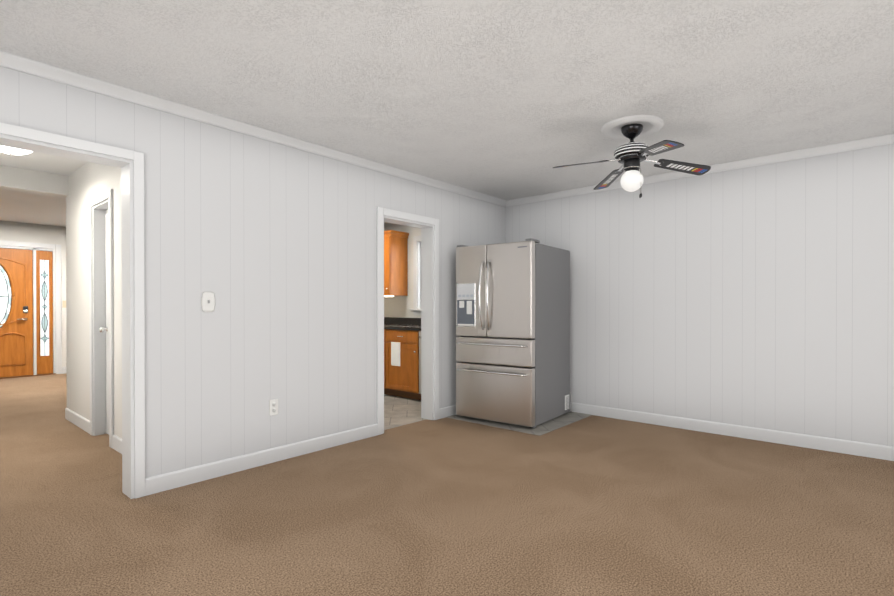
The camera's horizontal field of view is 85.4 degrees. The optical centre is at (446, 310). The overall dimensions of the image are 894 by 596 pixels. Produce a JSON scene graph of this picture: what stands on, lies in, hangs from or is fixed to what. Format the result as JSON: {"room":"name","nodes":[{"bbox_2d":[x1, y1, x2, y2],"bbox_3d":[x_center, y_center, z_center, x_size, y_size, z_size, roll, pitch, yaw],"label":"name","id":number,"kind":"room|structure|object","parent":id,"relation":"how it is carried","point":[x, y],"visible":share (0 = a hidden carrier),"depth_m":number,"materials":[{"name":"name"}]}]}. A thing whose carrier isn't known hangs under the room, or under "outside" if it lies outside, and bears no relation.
{"room":"empty dining room","nodes":[
{"label":"empty dining room","id":0,"kind":"room"},
{"bbox_2d":[0,220,63,366],"bbox_3d":[-7.389,-0.170,7.674,0.150,2.550,4.750,0,0,41],"label":"wall","id":1,"kind":"structure","parent":0,"point":[9,230],"depth_m":8.16,"materials":[{"name":"white paint"}]},
{"bbox_2d":[0,248,32,376],"bbox_3d":[-7.250,0.040,7.755,0.105,2.092,0.951,0,0,41],"label":"front door","id":2,"kind":"structure","parent":1,"relation":"in","point":[16,312],"depth_m":7.96,"materials":[{"name":"brown wood"}]},
{"bbox_2d":[0,240,61,378],"bbox_3d":[-7.195,-0.011,7.877,0.158,2.230,1.440,0,0,41],"label":"door frame","id":3,"kind":"structure","parent":1,"relation":"attached to","point":[55,249],"depth_m":8.30,"materials":[{"name":"white paint"}]},
{"bbox_2d":[36,250,52,373],"bbox_3d":[-6.857,0.037,8.245,0.057,2.092,0.221,0,0,41],"label":"sidelight window","id":4,"kind":"structure","parent":1,"relation":"in","point":[44,298],"depth_m":8.23,"materials":[{"name":"brown wood"}]},
{"bbox_2d":[62,367,66,373],"bbox_3d":[-6.276,1.043,8.840,0.014,0.110,1.200,0,0,41],"label":"baseboard","id":5,"kind":"structure","parent":1,"relation":"attached to","point":[64,369],"depth_m":8.41,"materials":[{"name":"white paint"}]},
{"bbox_2d":[0,188,65,226],"bbox_3d":[-5.791,-1.487,6.281,4.480,0.100,4.750,0,0,41],"label":"ceiling","id":6,"kind":"structure","parent":0,"point":[29,207],"depth_m":6.86,"materials":[{"name":"white paint"}]},
{"bbox_2d":[0,165,68,196],"bbox_3d":[-4.246,-1.298,4.553,0.120,0.260,1.080,0,0,41],"label":"beam","id":7,"kind":"structure","parent":0,"point":[21,179],"depth_m":4.72,"materials":[{"name":"white paint"}]},
{"bbox_2d":[0,152,86,175],"bbox_3d":[-3.314,-1.407,3.546,2.848,0.100,3.860,0,0,41],"label":"ceiling","id":8,"kind":"structure","parent":0,"point":[43,162],"depth_m":4.46,"materials":[{"name":"white paint"}]},
{"bbox_2d":[0,145,32,155],"bbox_3d":[-3.508,-1.301,3.893,0.322,0.115,0.322,0,0,41],"label":"light","id":9,"kind":"object","parent":8,"relation":"attached to","point":[11,151],"visible":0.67,"depth_m":3.87,"materials":[{"name":"white plastic"}]},
{"bbox_2d":[64,162,121,438],"bbox_3d":[-2.845,-0.150,4.152,2.770,2.550,0.140,0,0,41],"label":"wall","id":10,"kind":"structure","parent":0,"point":[88,181],"depth_m":4.56,"materials":[{"name":"white paint"}]},
{"bbox_2d":[65,408,89,433],"bbox_3d":[-3.582,1.067,4.696,0.954,0.110,0.014,0,0,41],"label":"baseboard","id":11,"kind":"structure","parent":10,"relation":"attached to","point":[83,423],"depth_m":4.67,"materials":[{"name":"white paint"}]},
{"bbox_2d":[99,209,108,434],"bbox_3d":[-2.923,0.107,4.224,0.478,2.023,0.106,0,0,41],"label":"hall door","id":12,"kind":"structure","parent":10,"relation":"in","point":[101,329],"depth_m":4.34,"materials":[{"name":"white paint"}]},
{"bbox_2d":[112,434,121,453],"bbox_3d":[-2.296,1.073,3.582,1.144,0.110,0.014,0,0,41],"label":"baseboard","id":13,"kind":"structure","parent":10,"relation":"attached to","point":[116,441],"depth_m":3.87,"materials":[{"name":"white paint"}]},
{"bbox_2d":[0,66,504,477],"bbox_3d":[-1.833,-0.162,3.087,0.155,2.585,7.995,0,0,41],"label":"wall","id":14,"kind":"structure","parent":0,"point":[271,246],"depth_m":3.46,"materials":[{"name":"paint"}]},
{"bbox_2d":[201,292,214,311],"bbox_3d":[-1.592,-0.056,3.233,0.018,0.136,0.092,0,0,41],"label":"switch plate","id":15,"kind":"object","parent":14,"relation":"attached to","point":[207,301],"visible":1,"depth_m":3.23,"materials":[{"name":"white plastic"}]},
{"bbox_2d":[0,50,507,206],"bbox_3d":[-1.755,-1.274,3.012,0.052,0.060,7.595,0,0,41],"label":"crown molding","id":16,"kind":"structure","parent":14,"relation":"attached to","point":[38,69],"depth_m":3.18,"materials":[{"name":"white paint"}]},
{"bbox_2d":[145,423,377,495],"bbox_3d":[-1.235,1.076,3.655,0.014,0.105,1.856,0,0,41],"label":"baseboard","id":17,"kind":"structure","parent":14,"relation":"attached to","point":[176,479],"depth_m":3.45,"materials":[{"name":"white paint"}]},
{"bbox_2d":[269,399,277,415],"bbox_3d":[-1.286,0.721,3.597,0.009,0.116,0.072,0,0,41],"label":"electrical outlet plate","id":18,"kind":"object","parent":14,"relation":"attached to","point":[273,406],"visible":1,"depth_m":3.59,"materials":[{"name":"white plastic"}]},
{"bbox_2d":[439,405,455,418],"bbox_3d":[0.303,1.066,5.429,0.014,0.105,1.188,0,0,41],"label":"baseboard","id":19,"kind":"structure","parent":14,"relation":"attached to","point":[444,412],"depth_m":5.08,"materials":[{"name":"white paint"}]},
{"bbox_2d":[384,394,425,429],"bbox_3d":[-1.425,1.163,6.221,3.478,0.100,2.735,0,0,41],"label":"floor","id":20,"kind":"structure","parent":0,"point":[399,411],"depth_m":5.34,"materials":[{"name":"beige tile"}]},
{"bbox_2d":[384,330,411,398],"bbox_3d":[-0.367,0.680,6.357,0.649,0.863,0.731,0,0,41],"label":"base cabinet","id":21,"kind":"object","parent":20,"relation":"on","point":[402,357],"depth_m":6.12,"materials":[{"name":"brown wood"}]},
{"bbox_2d":[384,322,420,329],"bbox_3d":[-0.888,0.225,6.813,3.284,0.040,0.721,0,0,41],"label":"countertop","id":22,"kind":"structure","parent":21,"relation":"on","point":[387,325],"depth_m":6.19,"materials":[{"name":"black stone"}]},
{"bbox_2d":[412,330,420,399],"bbox_3d":[0.091,0.683,5.960,0.684,0.863,0.731,0,0,41],"label":"base cabinet","id":23,"kind":"object","parent":20,"relation":"on","point":[416,334],"depth_m":5.90,"materials":[{"name":"brown wood"}]},
{"bbox_2d":[0,373,893,595],"bbox_3d":[-2.024,1.180,3.260,14.150,0.100,7.995,0,0,41],"label":"floor carpet","id":24,"kind":"object","parent":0,"point":[593,505],"visible":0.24,"depth_m":2.65,"materials":[{"name":"brown carpet"}]},
{"bbox_2d":[446,411,591,435],"bbox_3d":[0.771,1.118,5.120,1.123,0.003,1.118,0,0,41],"label":"floor","id":25,"kind":"structure","parent":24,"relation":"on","point":[565,419],"depth_m":4.78,"materials":[{"name":"beige tile"}]},
{"bbox_2d":[456,238,572,428],"bbox_3d":[0.702,0.221,5.092,0.899,1.791,0.978,0,0,37],"label":"fridge","id":26,"kind":"object","parent":25,"relation":"on","point":[513,331],"visible":1,"depth_m":4.76,"materials":[{"name":"grey metal"}]},
{"bbox_2d":[0,0,893,200],"bbox_3d":[0.744,-1.341,0.846,6.822,0.100,7.995,0,0,41],"label":"ceiling","id":27,"kind":"structure","parent":0,"point":[506,100],"depth_m":2.63,"materials":[{"name":"white paint"}]},
{"bbox_2d":[553,115,710,197],"bbox_3d":[1.316,-1.048,3.447,0.876,0.517,0.876,0,0,41],"label":"ceiling fan","id":28,"kind":"object","parent":27,"relation":"hanging from","point":[631,155],"visible":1,"depth_m":3.40,"materials":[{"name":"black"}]},
{"bbox_2d":[384,144,893,446],"bbox_3d":[1.967,-0.100,4.918,10.300,2.440,0.150,0,0,41],"label":"wall","id":29,"kind":"structure","parent":0,"point":[761,296],"depth_m":4.28,"materials":[{"name":"paint"}]},
{"bbox_2d":[384,230,407,296],"bbox_3d":[-0.889,-0.648,7.054,0.538,0.872,0.351,0,0,41],"label":"upper cabinet","id":30,"kind":"object","parent":29,"relation":"attached to","point":[395,245],"depth_m":6.83,"materials":[{"name":"brown wood"}]},
{"bbox_2d":[384,318,420,325],"bbox_3d":[-0.660,0.156,7.075,3.284,0.094,0.025,0,0,41],"label":"backsplash","id":31,"kind":"structure","parent":29,"relation":"attached to","point":[403,321],"depth_m":6.97,"materials":[{"name":"black stone"}]},
{"bbox_2d":[411,236,420,315],"bbox_3d":[-0.065,-0.487,6.610,1.070,1.125,0.150,0,0,41],"label":"kitchen window","id":32,"kind":"structure","parent":29,"relation":"in","point":[416,301],"depth_m":6.89,"materials":[{"name":"white"}]},
{"bbox_2d":[508,134,893,205],"bbox_3d":[3.193,-1.278,3.714,6.480,0.060,0.052,0,0,41],"label":"crown molding","id":33,"kind":"structure","parent":29,"relation":"attached to","point":[885,139],"depth_m":4.21,"materials":[{"name":"white paint"}]},
{"bbox_2d":[570,402,893,460],"bbox_3d":[3.180,1.075,3.764,6.545,0.105,0.014,0,0,41],"label":"baseboard","id":34,"kind":"structure","parent":29,"relation":"attached to","point":[870,450],"depth_m":4.23,"materials":[{"name":"white paint"}]}
]}

